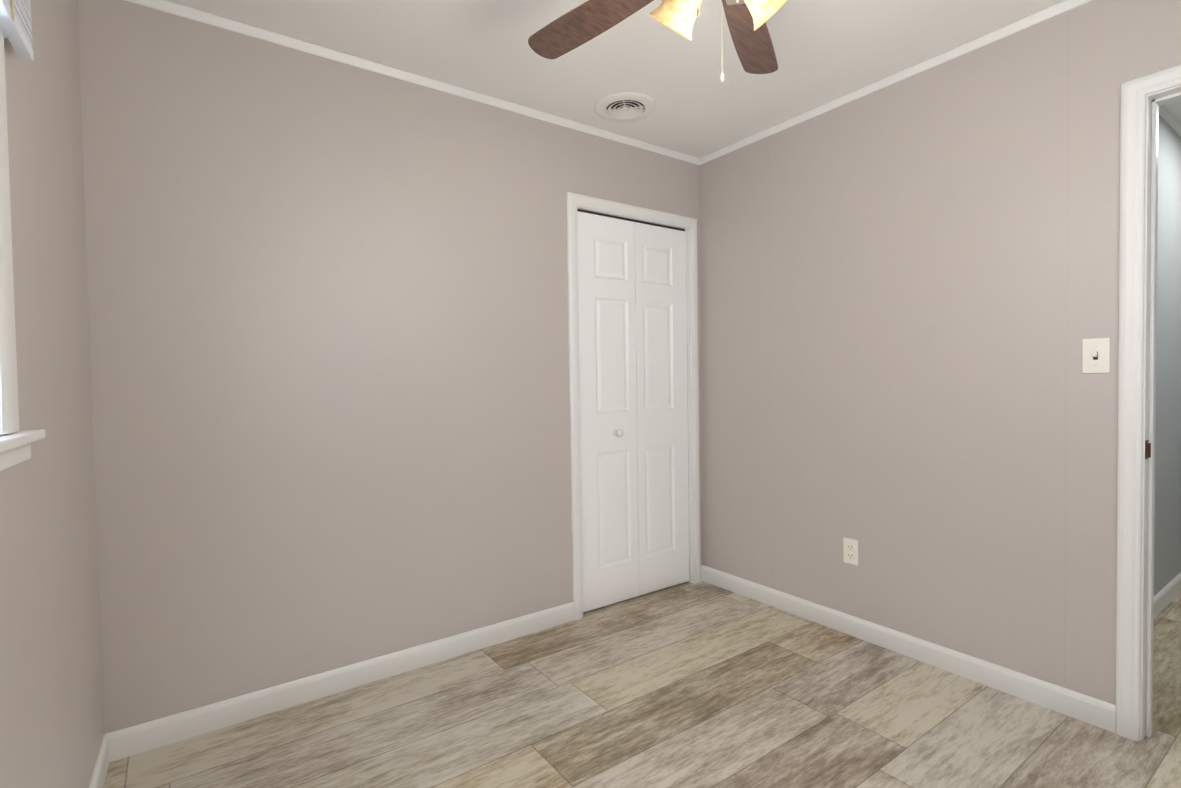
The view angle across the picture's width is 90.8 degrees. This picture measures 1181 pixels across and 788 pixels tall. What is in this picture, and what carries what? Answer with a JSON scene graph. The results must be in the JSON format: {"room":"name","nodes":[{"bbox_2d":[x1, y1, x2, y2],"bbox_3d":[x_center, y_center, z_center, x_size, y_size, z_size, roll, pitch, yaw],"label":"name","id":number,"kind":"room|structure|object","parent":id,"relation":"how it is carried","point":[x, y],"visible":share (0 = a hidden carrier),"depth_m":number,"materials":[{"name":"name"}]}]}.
{"room":"empty bedroom","nodes":[
{"label":"empty bedroom","id":0,"kind":"room"},
{"bbox_2d":[0,0,103,787],"bbox_3d":[-0.753,-0.037,0.538,0.179,2.440,3.001,-2,2,-36],"label":"wall","id":1,"kind":"structure","parent":0,"point":[51,720],"depth_m":1.32,"materials":[{"name":"beige paint"}]},
{"bbox_2d":[0,29,18,434],"bbox_3d":[-0.812,-0.385,0.685,0.041,0.916,0.908,-2,2,-36],"label":"window","id":2,"kind":"structure","parent":1,"relation":"in","point":[9,415],"depth_m":1.02,"materials":[{"name":"white"}]},
{"bbox_2d":[0,0,33,60],"bbox_3d":[-0.817,-0.781,0.675,0.096,0.288,1.048,-2,2,-36],"label":"window blind","id":3,"kind":"object","parent":1,"relation":"attached to","point":[15,22],"visible":1,"depth_m":1.06,"materials":[{"name":"white plastic"}]},
{"bbox_2d":[0,429,45,470],"bbox_3d":[-0.815,0.104,0.691,0.112,0.056,1.050,-2,2,-36],"label":"window sill","id":4,"kind":"structure","parent":1,"relation":"attached to","point":[15,448],"depth_m":1.02,"materials":[{"name":"white wood"}]},
{"bbox_2d":[89,735,108,787],"bbox_3d":[-0.727,1.136,0.633,0.114,0.088,2.899,-2,2,-36],"label":"baseboard","id":5,"kind":"structure","parent":1,"relation":"attached to","point":[98,777],"depth_m":1.73,"materials":[{"name":"white wood"}]},
{"bbox_2d":[77,0,702,733],"bbox_3d":[-0.482,0.405,2.654,2.940,3.440,0.120,-2,2,-36],"label":"wall","id":6,"kind":"structure","parent":0,"point":[329,350],"depth_m":2.17,"materials":[{"name":"beige paint"}]},
{"bbox_2d":[104,602,573,761],"bbox_3d":[-0.808,1.094,2.350,1.780,0.088,0.013,-2,2,-36],"label":"baseboard","id":7,"kind":"structure","parent":6,"relation":"attached to","point":[142,737],"depth_m":2.18,"materials":[{"name":"white wood"}]},
{"bbox_2d":[124,0,699,164],"bbox_3d":[-0.484,-1.296,2.544,2.660,0.034,0.016,-2,2,-36],"label":"trim","id":8,"kind":"structure","parent":6,"relation":"attached to","point":[177,9],"depth_m":2.30,"materials":[{"name":"white wood"}]},
{"bbox_2d":[577,211,688,611],"bbox_3d":[0.255,0.088,3.112,0.756,2.005,0.082,-2,2,-36],"label":"bifold closet door","id":9,"kind":"structure","parent":6,"relation":"in","point":[633,389],"depth_m":3.10,"materials":[{"name":"white wood"}]},
{"bbox_2d":[566,192,700,619],"bbox_3d":[0.224,0.079,3.155,0.794,2.046,0.120,-2,2,-36],"label":"door frame","id":10,"kind":"structure","parent":6,"relation":"attached to","point":[622,217],"depth_m":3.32,"materials":[{"name":"white wood"}]},
{"bbox_2d":[103,581,1180,787],"bbox_3d":[1.653,1.120,2.798,6.900,0.060,4.050,-2,2,-36],"label":"floor","id":11,"kind":"structure","parent":0,"point":[703,684],"depth_m":1.99,"materials":[{"name":"laminate"}]},
{"bbox_2d":[168,0,1180,157],"bbox_3d":[1.616,-1.389,2.734,6.900,0.080,4.050,-2,2,-36],"label":"ceiling","id":12,"kind":"structure","parent":0,"point":[826,51],"depth_m":2.23,"materials":[{"name":"paint"}]},
{"bbox_2d":[595,92,655,121],"bbox_3d":[0.162,-1.320,2.693,0.284,0.012,0.284,-2,2,-36],"label":"ceiling vent","id":13,"kind":"object","parent":12,"relation":"in","point":[625,107],"visible":1,"depth_m":2.67,"materials":[{"name":"white"}]},
{"bbox_2d":[528,0,787,80],"bbox_3d":[0.271,-1.037,1.389,1.241,0.515,1.256,-2,2,-36],"label":"fan","id":14,"kind":"object","parent":12,"relation":"hanging from","point":[579,25],"visible":1,"depth_m":1.69,"materials":[{"name":"brown wood"}]},
{"bbox_2d":[699,0,1180,704],"bbox_3d":[1.549,0.386,2.239,0.120,3.440,2.920,-2,2,-36],"label":"wall","id":15,"kind":"structure","parent":0,"point":[903,388],"depth_m":2.32,"materials":[{"name":"beige paint"}]},
{"bbox_2d":[843,537,858,565],"bbox_3d":[1.185,0.718,2.651,0.009,0.116,0.072,-2,2,-36],"label":"electrical outlet","id":16,"kind":"object","parent":15,"relation":"attached to","point":[850,551],"visible":1,"depth_m":2.65,"materials":[{"name":"white plastic"}]},
{"bbox_2d":[700,0,1092,164],"bbox_3d":[1.425,-1.316,2.217,0.016,0.034,2.770,-2,2,-36],"label":"trim","id":17,"kind":"structure","parent":15,"relation":"attached to","point":[1066,5],"depth_m":2.36,"materials":[{"name":"white wood"}]},
{"bbox_2d":[700,565,1115,732],"bbox_3d":[1.182,1.057,2.652,0.032,0.088,1.837,-2,2,-36],"label":"baseboard","id":18,"kind":"structure","parent":15,"relation":"attached to","point":[1096,712],"depth_m":2.35,"materials":[{"name":"white wood"}]},
{"bbox_2d":[1082,338,1109,372],"bbox_3d":[1.670,-0.126,1.925,0.020,0.116,0.072,-2,2,-36],"label":"light switch","id":19,"kind":"object","parent":15,"relation":"attached to","point":[1095,355],"visible":1,"depth_m":1.93,"materials":[{"name":"white plastic"}]},
{"bbox_2d":[1115,65,1180,740],"bbox_3d":[2.023,0.064,1.562,0.156,2.103,0.891,-2,2,-36],"label":"door frame","id":20,"kind":"structure","parent":15,"relation":"attached to","point":[1134,92],"depth_m":1.85,"materials":[{"name":"white wood"}]},
{"bbox_2d":[1154,115,1180,595],"bbox_3d":[3.146,0.338,3.185,3.580,3.440,0.120,-2,2,-36],"label":"wall","id":21,"kind":"structure","parent":0,"point":[1167,545],"depth_m":2.94,"materials":[{"name":"grey paint"}]},
{"bbox_2d":[1154,572,1180,617],"bbox_3d":[2.518,1.037,2.664,1.917,0.088,0.013,-2,2,-36],"label":"baseboard","id":22,"kind":"structure","parent":21,"relation":"attached to","point":[1167,594],"depth_m":2.90,"materials":[{"name":"white wood"}]},
{"bbox_2d":[1159,105,1180,136],"bbox_3d":[3.160,-1.363,3.086,3.580,0.034,0.016,-2,2,-36],"label":"trim","id":23,"kind":"structure","parent":21,"relation":"attached to","point":[1169,119],"depth_m":2.82,"materials":[{"name":"white wood"}]}
]}

